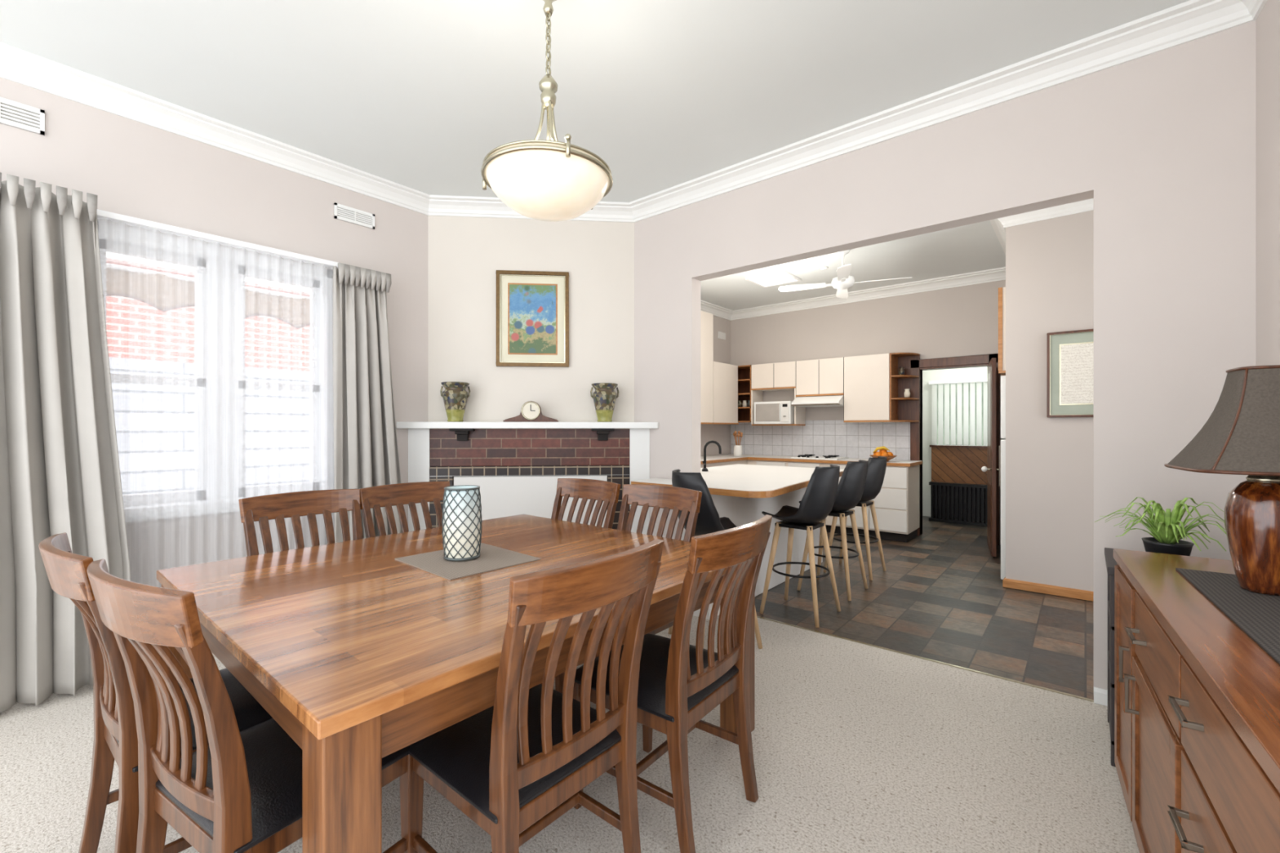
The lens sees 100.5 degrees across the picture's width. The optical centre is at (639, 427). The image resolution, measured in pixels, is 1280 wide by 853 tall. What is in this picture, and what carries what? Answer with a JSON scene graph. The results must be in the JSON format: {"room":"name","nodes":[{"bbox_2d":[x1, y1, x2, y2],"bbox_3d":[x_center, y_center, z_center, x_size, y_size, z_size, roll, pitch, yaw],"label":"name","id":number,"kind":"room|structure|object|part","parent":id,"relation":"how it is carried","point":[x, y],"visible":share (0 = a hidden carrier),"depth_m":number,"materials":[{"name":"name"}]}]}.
{"room":"dining room","nodes":[
{"label":"dining room","id":0,"kind":"room"},
{"bbox_2d":[0,77,428,524],"bbox_3d":[-2.964,-0.250,2.846,0.200,3.100,3.760,0,0,40],"label":"wall","id":1,"kind":"structure","parent":0,"point":[135,169],"depth_m":3.25,"materials":[{"name":"paint"}]},
{"bbox_2d":[0,97,44,135],"bbox_3d":[-3.071,-1.525,2.551,0.015,0.120,0.290,0,0,40],"label":"air vent","id":2,"kind":"object","parent":1,"relation":"in","point":[13,113],"visible":1,"depth_m":2.60,"materials":[{"name":"white metal"}]},
{"bbox_2d":[97,208,338,267],"bbox_3d":[-2.463,-1.105,3.157,0.070,0.030,1.280,0,0,40],"label":"track","id":3,"kind":"object","parent":1,"relation":"attached to","point":[115,217],"visible":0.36,"depth_m":3.08,"materials":[{"name":"metal"}]},
{"bbox_2d":[97,218,334,587],"bbox_3d":[-2.463,0.092,3.157,0.048,2.355,1.280,0,0,40],"label":"sheer curtain","id":4,"kind":"object","parent":3,"relation":"hanging from","point":[220,357],"visible":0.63,"depth_m":3.11,"materials":[{"name":"white fabric"}]},
{"bbox_2d":[333,202,374,229],"bbox_3d":[-2.031,-1.508,3.793,0.015,0.105,0.270,0,0,40],"label":"air vent","id":5,"kind":"object","parent":1,"relation":"in","point":[342,212],"visible":1,"depth_m":3.79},
{"bbox_2d":[428,215,634,422],"bbox_3d":[-0.902,-0.250,4.406,1.360,3.100,1.280,0,0,40],"label":"wall","id":6,"kind":"structure","parent":0,"point":[465,254],"depth_m":4.29,"materials":[{"name":"beige paint"}]},
{"bbox_2d":[495,270,568,367],"bbox_3d":[-0.863,-0.875,4.281,0.579,0.765,0.030,0,0,-5],"label":"framed painting","id":7,"kind":"object","parent":6,"relation":"attached to","point":[532,307],"visible":1,"depth_m":4.28,"materials":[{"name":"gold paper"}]},
{"bbox_2d":[0,0,1266,222],"bbox_3d":[-0.700,-1.742,1.707,4.735,0.115,4.920,0,0,40],"label":"crown molding","id":8,"kind":"structure","parent":6,"relation":"attached to","point":[1189,20],"depth_m":2.96,"materials":[{"name":"white paint"}]},
{"bbox_2d":[0,615,1139,852],"bbox_3d":[-0.579,1.350,1.606,5.350,0.100,4.920,0,0,40],"label":"floor","id":9,"kind":"structure","parent":0,"point":[858,748],"depth_m":1.99,"materials":[{"name":"beige carpet"}]},
{"bbox_2d":[0,172,130,712],"bbox_3d":[-2.857,0.071,2.461,0.170,2.417,0.725,0,0,40],"label":"curtain","id":10,"kind":"object","parent":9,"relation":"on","point":[60,468],"visible":0.91,"depth_m":2.51,"materials":[{"name":"fabric"}]},
{"bbox_2d":[38,532,272,852],"bbox_3d":[-1.344,0.801,1.585,0.501,1.003,0.590,0,0,38],"label":"dining chair","id":11,"kind":"object","parent":9,"relation":"on","point":[115,732],"visible":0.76,"depth_m":1.39,"materials":[{"name":"brown wood"}]},
{"bbox_2d":[86,559,416,852],"bbox_3d":[-0.924,0.801,1.312,0.501,1.003,0.590,0,0,31],"label":"dining chair","id":12,"kind":"object","parent":9,"relation":"on","point":[241,792],"visible":0.88,"depth_m":1.14,"materials":[{"name":"brown wood"}]},
{"bbox_2d":[238,488,363,556],"bbox_3d":[-1.384,0.801,2.332,0.590,1.003,0.501,0,0,40],"label":"dining chair","id":13,"kind":"object","parent":9,"relation":"on","point":[294,505],"visible":0.26,"depth_m":2.47,"materials":[{"name":"brown wood"}]},
{"bbox_2d":[332,262,402,542],"bbox_3d":[-1.861,0.101,3.690,0.147,2.358,0.490,0,0,40],"label":"curtain","id":14,"kind":"object","parent":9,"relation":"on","point":[366,450],"visible":0.57,"depth_m":3.62,"materials":[{"name":"fabric"}]},
{"bbox_2d":[360,481,449,537],"bbox_3d":[-1.069,0.801,2.708,0.590,1.003,0.501,0,0,40],"label":"dining chair","id":15,"kind":"object","parent":9,"relation":"on","point":[397,495],"visible":0.26,"depth_m":2.83,"materials":[{"name":"brown wood"}]},
{"bbox_2d":[156,514,755,852],"bbox_3d":[-0.660,0.920,2.156,1.620,0.760,1.720,0,0,40],"label":"dining table","id":16,"kind":"object","parent":9,"relation":"on","point":[362,655],"visible":0.55,"depth_m":1.44,"materials":[{"name":"brown wood"}]},
{"bbox_2d":[395,542,541,580],"bbox_3d":[-0.705,0.538,2.181,0.450,0.004,0.400,0,0,42],"label":"placemat","id":17,"kind":"object","parent":16,"relation":"on","point":[491,557],"visible":0.86,"depth_m":2.12,"materials":[{"name":"grey fabric"}]},
{"bbox_2d":[441,484,481,561],"bbox_3d":[-0.732,0.389,2.190,0.156,0.292,0.156,0,0,40],"label":"candle lantern","id":18,"kind":"object","parent":17,"relation":"on","point":[461,521],"visible":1,"depth_m":2.13,"materials":[{"name":"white glass"}]},
{"bbox_2d":[396,422,658,534],"bbox_3d":[-0.855,0.627,4.201,1.997,1.345,0.199,0,0,-5],"label":"fireplace","id":19,"kind":"object","parent":9,"relation":"on","point":[517,467],"visible":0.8,"depth_m":4.17,"materials":[{"name":"paint"}]},
{"bbox_2d":[440,382,470,422],"bbox_3d":[-1.431,-0.198,4.125,0.212,0.303,0.212,0,0,-39],"label":"decorative urn","id":20,"kind":"object","parent":19,"relation":"on","point":[455,395],"visible":1,"depth_m":4.06,"materials":[{"name":"ceramic"}]},
{"bbox_2d":[502,400,558,422],"bbox_3d":[-0.853,-0.128,4.176,0.420,0.163,0.082,0,0,-5],"label":"mantel clock","id":21,"kind":"object","parent":19,"relation":"on","point":[531,411],"visible":1,"depth_m":4.14,"materials":[{"name":"wood"}]},
{"bbox_2d":[590,382,618,422],"bbox_3d":[-0.281,-0.198,4.228,0.212,0.303,0.212,0,0,-39],"label":"decorative urn","id":22,"kind":"object","parent":19,"relation":"on","point":[604,397],"visible":1,"depth_m":4.16,"materials":[{"name":"ceramic"}]},
{"bbox_2d":[408,538,663,852],"bbox_3d":[-0.284,0.801,1.424,0.590,1.003,0.501,0,0,40],"label":"dining chair","id":23,"kind":"object","parent":9,"relation":"on","point":[514,766],"visible":0.98,"depth_m":1.29,"materials":[{"name":"brown wood"}]},
{"bbox_2d":[541,478,620,684],"bbox_3d":[-0.456,0.801,2.883,0.501,1.003,0.590,0,0,40],"label":"dining chair","id":24,"kind":"object","parent":9,"relation":"on","point":[593,490],"visible":0.27,"depth_m":3.06,"materials":[{"name":"brown wood"}]},
{"bbox_2d":[555,484,702,693],"bbox_3d":[-0.050,0.801,2.543,0.501,1.003,0.590,0,0,40],"label":"dining chair","id":25,"kind":"object","parent":9,"relation":"on","point":[668,498],"visible":0.33,"depth_m":2.71,"materials":[{"name":"brown wood"}]},
{"bbox_2d":[573,514,772,852],"bbox_3d":[0.115,0.801,1.823,0.590,1.003,0.501,0,0,38],"label":"dining chair","id":26,"kind":"object","parent":9,"relation":"on","point":[680,682],"visible":0.88,"depth_m":1.66,"materials":[{"name":"brown wood"}]},
{"bbox_2d":[667,469,762,648],"bbox_3d":[0.424,0.780,3.238,0.483,1.045,0.464,0,0,-22],"label":"bar stool","id":27,"kind":"object","parent":9,"relation":"on","point":[708,521],"visible":0.34,"depth_m":3.05,"materials":[{"name":"black plastic"}]},
{"bbox_3d":[0.450,0.982,3.249,0.426,0.642,0.426,0,0,-22],"label":"leg frame","id":28,"kind":"part","parent":27,"relation":"part of","materials":[{"name":"brown wood"}]},
{"bbox_2d":[756,615,1093,702],"bbox_3d":[1.414,1.298,3.146,1.930,0.005,0.016,0,0,40],"label":"trim","id":29,"kind":"structure","parent":9,"relation":"on","point":[773,620],"depth_m":2.95,"materials":[{"name":"silver metal"}]},
{"bbox_2d":[1104,547,1125,767],"bbox_3d":[2.090,0.917,2.084,0.400,0.765,0.440,0,0,40],"label":"stand","id":30,"kind":"object","parent":9,"relation":"on","point":[1108,553],"visible":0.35,"depth_m":2.05,"materials":[{"name":"metal"}]},
{"bbox_2d":[1113,548,1279,852],"bbox_3d":[1.422,0.875,1.153,0.467,0.850,1.750,0,0,36],"label":"sideboard","id":31,"kind":"object","parent":9,"relation":"on","point":[1197,700],"visible":1,"depth_m":1.14,"materials":[{"name":"brown wood"}]},
{"bbox_2d":[1093,497,1226,555],"bbox_3d":[2.018,0.404,2.014,0.375,0.260,0.379,0,0,3],"label":"spider plant","id":32,"kind":"object","parent":31,"relation":"on","point":[1166,532],"visible":0.94,"depth_m":2.00,"materials":[{"name":"green plant"}]},
{"bbox_2d":[1164,364,1279,595],"bbox_3d":[1.700,0.139,1.446,0.358,0.608,0.358,0,0,30],"label":"table lamp","id":33,"kind":"object","parent":31,"relation":"on","point":[1241,436],"visible":1,"depth_m":1.41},
{"bbox_2d":[1175,568,1279,664],"bbox_3d":[1.469,0.447,1.119,0.290,0.004,1.200,0,0,36],"label":"table runner","id":34,"kind":"object","parent":31,"relation":"on","point":[1257,615],"depth_m":1.33,"materials":[{"name":"grey fabric"}]},
{"bbox_2d":[0,0,1189,202],"bbox_3d":[-0.560,-1.850,1.668,5.400,0.100,5.040,0,0,40],"label":"ceiling","id":35,"kind":"structure","parent":0,"point":[416,95],"depth_m":2.60,"materials":[{"name":"paint"}]},
{"bbox_2d":[480,0,613,221],"bbox_3d":[-0.347,-1.307,2.046,0.496,0.984,0.509,0,0,40],"label":"pendant light","id":36,"kind":"object","parent":35,"relation":"hanging from","point":[547,180],"visible":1,"depth_m":1.92,"materials":[{"name":"white glass"}]},
{"bbox_2d":[700,315,730,456],"bbox_3d":[0.193,-0.225,6.789,0.120,3.050,3.780,0,0,40],"label":"wall","id":37,"kind":"structure","parent":0,"point":[721,433],"depth_m":7.87,"materials":[{"name":"paint"}]},
{"bbox_2d":[718,331,725,339],"bbox_3d":[1.220,-1.370,7.912,0.015,0.100,0.200,0,0,40],"label":"air vent","id":38,"kind":"object","parent":37,"relation":"in","point":[721,335],"visible":1,"depth_m":7.91,"materials":[{"name":"white plastic"}]},
{"bbox_2d":[700,220,1005,310],"bbox_3d":[3.358,-1.575,5.235,6.970,0.550,5.460,0,0,40],"label":"ceiling","id":39,"kind":"structure","parent":0,"point":[975,246],"depth_m":5.80,"materials":[{"name":"paint"}]},
{"bbox_2d":[745,270,801,287],"bbox_3d":[1.565,-1.890,6.240,0.482,0.320,0.472,0,0,40],"label":"skylight","id":40,"kind":"object","parent":39,"relation":"attached to","point":[783,277],"visible":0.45,"depth_m":6.29,"materials":[{"name":"white glass"}]},
{"bbox_2d":[817,266,828,270],"bbox_3d":[2.004,-1.745,5.821,0.110,0.008,0.110,0,0,40],"label":"recessed light","id":41,"kind":"object","parent":39,"relation":"in","point":[823,268],"visible":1,"depth_m":5.81,"materials":[{"name":"white"}]},
{"bbox_2d":[777,249,913,298],"bbox_3d":[1.998,-1.558,5.239,0.926,0.385,0.926,0,0,-25],"label":"ceiling fan","id":42,"kind":"object","parent":39,"relation":"hanging from","point":[843,281],"visible":0.89,"depth_m":5.22,"materials":[{"name":"white plastic"}]},
{"bbox_2d":[730,280,1005,544],"bbox_3d":[3.119,-0.225,6.726,4.450,3.050,0.120,0,0,40],"label":"wall","id":43,"kind":"structure","parent":0,"point":[959,321],"depth_m":6.74,"materials":[{"name":"paint"}]},
{"bbox_2d":[700,310,919,426],"bbox_3d":[1.674,-0.775,6.417,2.611,1.490,2.191,0,0,40],"label":"upper cabinet","id":44,"kind":"object","parent":43,"relation":"attached to","point":[872,388],"visible":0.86,"depth_m":6.92,"materials":[{"name":"white wood"}]},
{"bbox_2d":[737,400,750,407],"bbox_3d":[1.537,-0.351,7.777,0.187,0.097,0.068,0,0,40],"label":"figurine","id":45,"kind":"object","parent":44,"relation":"in","point":[740,404],"depth_m":7.76,"materials":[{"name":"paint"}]},
{"bbox_2d":[754,400,794,424],"bbox_3d":[1.903,-0.206,7.399,0.540,0.308,0.370,0,0,40],"label":"microwave oven","id":46,"kind":"object","parent":44,"relation":"in","point":[782,412],"visible":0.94,"depth_m":7.25,"materials":[{"name":"white plastic"}]},
{"bbox_2d":[791,395,843,407],"bbox_3d":[2.362,-0.345,6.943,0.620,0.130,0.480,0,0,40],"label":"range hood","id":47,"kind":"object","parent":44,"relation":"attached to","point":[837,400],"visible":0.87,"depth_m":6.80,"materials":[{"name":"grey metal"}]},
{"bbox_2d":[898,367,904,375],"bbox_3d":[3.163,-0.677,6.416,0.054,0.091,0.068,0,0,40],"label":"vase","id":48,"kind":"object","parent":44,"relation":"in","point":[901,371],"depth_m":6.40,"materials":[{"name":"ceramic"}]},
{"bbox_2d":[903,388,910,397],"bbox_3d":[3.208,-0.414,6.378,0.063,0.099,0.068,0,0,40],"label":"vase","id":49,"kind":"object","parent":44,"relation":"in","point":[907,392],"depth_m":6.36,"materials":[{"name":"ceramic"}]},
{"bbox_2d":[730,420,910,460],"bbox_3d":[2.382,0.148,7.255,2.600,0.496,0.015,0,0,40],"label":"backsplash","id":50,"kind":"structure","parent":43,"relation":"attached to","point":[857,440],"depth_m":7.14,"materials":[{"name":"white tile"}]},
{"bbox_2d":[910,353,999,545],"bbox_3d":[3.678,0.238,6.232,0.906,2.123,0.160,0,0,40],"label":"trim","id":51,"kind":"structure","parent":43,"relation":"attached to","point":[917,366],"depth_m":6.38,"materials":[{"name":"brown wood"}]},
{"bbox_3d":[3.678,0.238,6.232,0.906,2.123,0.160,0,0,40],"label":"door frame","id":52,"kind":"part","parent":51,"relation":"part of","materials":[{"name":"brown wood"}]},
{"bbox_2d":[981,357,999,556],"bbox_3d":[3.716,0.295,5.625,0.212,1.990,0.700,0,0,30],"label":"door","id":53,"kind":"structure","parent":43,"relation":"attached to","point":[991,468],"depth_m":5.39,"materials":[{"name":"brown wood"}]},
{"bbox_2d":[755,515,1093,699],"bbox_3d":[3.249,1.352,5.183,6.870,0.096,5.480,0,0,40],"label":"floor","id":54,"kind":"structure","parent":0,"point":[940,595],"depth_m":3.79,"materials":[{"name":"tile"}]},
{"bbox_2d":[631,464,844,620],"bbox_3d":[0.918,0.848,4.540,1.380,0.904,2.140,0,0,40],"label":"kitchen island","id":55,"kind":"object","parent":54,"relation":"on","point":[740,493],"visible":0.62,"depth_m":4.20,"materials":[{"name":"white wood"}]},
{"bbox_2d":[702,440,721,471],"bbox_3d":[0.645,0.255,4.836,0.175,0.282,0.098,0,0,-4],"label":"tap","id":56,"kind":"object","parent":55,"relation":"on","point":[704,468],"visible":1,"depth_m":4.83,"materials":[{"name":"black metal"}]},
{"bbox_2d":[759,464,840,627],"bbox_3d":[1.152,0.780,3.731,0.483,1.045,0.464,0,0,40],"label":"bar stool","id":57,"kind":"object","parent":54,"relation":"on","point":[817,502],"visible":0.98,"depth_m":3.58,"materials":[{"name":"black plastic"}]},
{"bbox_3d":[1.130,0.982,3.749,0.426,0.642,0.426,0,0,40],"label":"leg frame","id":58,"kind":"part","parent":57,"relation":"part of","materials":[{"name":"brown wood"}]},
{"bbox_2d":[700,453,922,542],"bbox_3d":[1.223,0.849,5.856,2.642,0.903,3.633,0,0,40],"label":"base cabinet","id":59,"kind":"object","parent":54,"relation":"on","point":[896,504],"visible":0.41,"depth_m":6.18,"materials":[{"name":"white wood"}]},
{"bbox_2d":[733,431,742,457],"bbox_3d":[1.334,0.218,7.230,0.131,0.355,0.134,0,0,40],"label":"utensil crock","id":60,"kind":"object","parent":59,"relation":"on","point":[738,452],"visible":1,"depth_m":7.19,"materials":[{"name":"white ceramic"}]},
{"bbox_2d":[791,453,848,459],"bbox_3d":[2.333,0.376,6.915,0.600,0.041,0.400,0,0,40],"label":"gas cooktop","id":61,"kind":"object","parent":59,"relation":"on","point":[799,456],"visible":1,"depth_m":6.84,"materials":[{"name":"white metal"}]},
{"bbox_2d":[870,446,897,462],"bbox_3d":[2.853,0.305,6.245,0.300,0.182,0.300,0,0,40],"label":"fruit bowl","id":62,"kind":"object","parent":59,"relation":"on","point":[883,451],"visible":0.84,"depth_m":6.18,"materials":[{"name":"orange food"}]},
{"bbox_2d":[796,459,868,600],"bbox_3d":[1.573,0.780,4.265,0.483,1.045,0.464,0,0,40],"label":"bar stool","id":63,"kind":"object","parent":54,"relation":"on","point":[851,487],"visible":0.7,"depth_m":4.09,"materials":[{"name":"black plastic"}]},
{"bbox_3d":[1.551,0.982,4.283,0.426,0.642,0.426,0,0,40],"label":"leg frame","id":64,"kind":"part","parent":63,"relation":"part of","materials":[{"name":"brown wood"}]},
{"bbox_2d":[822,456,887,580],"bbox_3d":[1.966,0.780,4.797,0.483,1.045,0.464,0,0,40],"label":"bar stool","id":65,"kind":"object","parent":54,"relation":"on","point":[877,467],"visible":0.57,"depth_m":4.63,"materials":[{"name":"black plastic"}]},
{"bbox_3d":[1.944,0.982,4.815,0.426,0.642,0.426,0,0,40],"label":"leg frame","id":66,"kind":"part","parent":65,"relation":"part of","materials":[{"name":"brown wood"}]},
{"bbox_2d":[928,481,986,526],"bbox_3d":[4.377,1.030,7.239,0.780,0.540,0.120,0,0,40],"label":"radiator","id":67,"kind":"object","parent":54,"relation":"on","point":[966,504],"visible":0.87,"depth_m":7.24,"materials":[{"name":"metal"}]},
{"bbox_2d":[999,375,1005,579],"bbox_3d":[3.512,0.430,4.559,0.665,1.740,0.700,0,0,40],"label":"refrigerator","id":68,"kind":"object","parent":54,"relation":"on","point":[1002,447],"visible":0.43,"depth_m":4.48,"materials":[{"name":"white metal"}]},
{"bbox_2d":[998,287,1005,375],"bbox_3d":[3.562,-0.820,4.556,0.745,0.720,0.800,0,0,40],"label":"upper cabinet","id":69,"kind":"object","parent":68,"relation":"on","point":[1002,291],"visible":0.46,"depth_m":4.47,"materials":[{"name":"brown wood"}]},
{"bbox_2d":[634,20,1256,693],"bbox_3d":[2.116,-0.250,2.637,5.540,3.100,0.120,0,0,40],"label":"wall","id":70,"kind":"structure","parent":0,"point":[1162,144],"depth_m":2.50,"materials":[{"name":"beige paint"}]},
{"bbox_2d":[1093,687,1107,706],"bbox_3d":[1.808,1.264,1.206,0.497,0.069,2.687,0,0,25],"label":"baseboard","id":71,"kind":"structure","parent":70,"relation":"attached to","point":[1100,695],"depth_m":2.50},
{"bbox_2d":[922,366,986,516],"bbox_3d":[4.183,0.000,6.945,1.500,2.600,1.580,0,0,40],"label":"wall","id":72,"kind":"structure","parent":0,"point":[971,372],"depth_m":7.80,"materials":[{"name":"paint"}]},
{"bbox_2d":[928,377,986,445],"bbox_3d":[4.556,-0.215,7.467,0.882,0.930,0.140,0,0,40],"label":"vertical blind","id":73,"kind":"object","parent":72,"relation":"attached to","point":[979,381],"visible":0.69,"depth_m":7.46,"materials":[{"name":"fabric"}]},
{"bbox_2d":[929,444,986,484],"bbox_3d":[4.614,0.550,7.444,1.000,0.600,0.060,0,0,40],"label":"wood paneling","id":74,"kind":"structure","parent":72,"relation":"attached to","point":[949,463],"depth_m":7.52,"materials":[{"name":"brown wood"}]},
{"bbox_2d":[1005,210,1093,591],"bbox_3d":[4.807,-0.225,4.029,3.200,3.050,1.850,0,0,40],"label":"wall","id":75,"kind":"structure","parent":0,"point":[1049,263],"depth_m":4.18,"materials":[{"name":"paint"}]},
{"bbox_2d":[700,198,1093,320],"bbox_3d":[2.788,-1.692,4.539,6.750,0.115,3.660,0,0,40],"label":"crown molding","id":76,"kind":"structure","parent":75,"relation":"attached to","point":[999,225],"depth_m":6.36,"materials":[{"name":"white paint"}]},
{"bbox_2d":[1002,577,1093,601],"bbox_3d":[4.178,1.264,3.370,3.118,0.069,0.068,0,0,40],"label":"baseboard","id":77,"kind":"structure","parent":75,"relation":"attached to","point":[1006,583],"depth_m":4.15,"materials":[{"name":"brown wood"}]},
{"bbox_2d":[1046,328,1093,417],"bbox_3d":[3.375,-0.410,4.002,0.504,0.660,0.030,0,0,40],"label":"framed picture","id":78,"kind":"object","parent":75,"relation":"attached to","point":[1069,393],"visible":0.62,"depth_m":4.07,"materials":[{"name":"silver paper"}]},
{"bbox_2d":[1256,0,1279,365],"bbox_3d":[1.837,-0.250,1.108,0.120,3.100,2.600,0,0,36],"label":"wall","id":79,"kind":"structure","parent":0,"point":[1268,22],"depth_m":2.09,"materials":[{"name":"paint"}]},
{"label":"outside","id":80,"kind":"structure","parent":0,"visible":0},
{"bbox_2d":[937,382,982,445],"bbox_3d":[5.710,0.300,8.848,3.800,2.600,0.100,0,0,40],"label":"fence","id":81,"kind":"object","parent":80,"point":[975,382],"depth_m":9.00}
]}

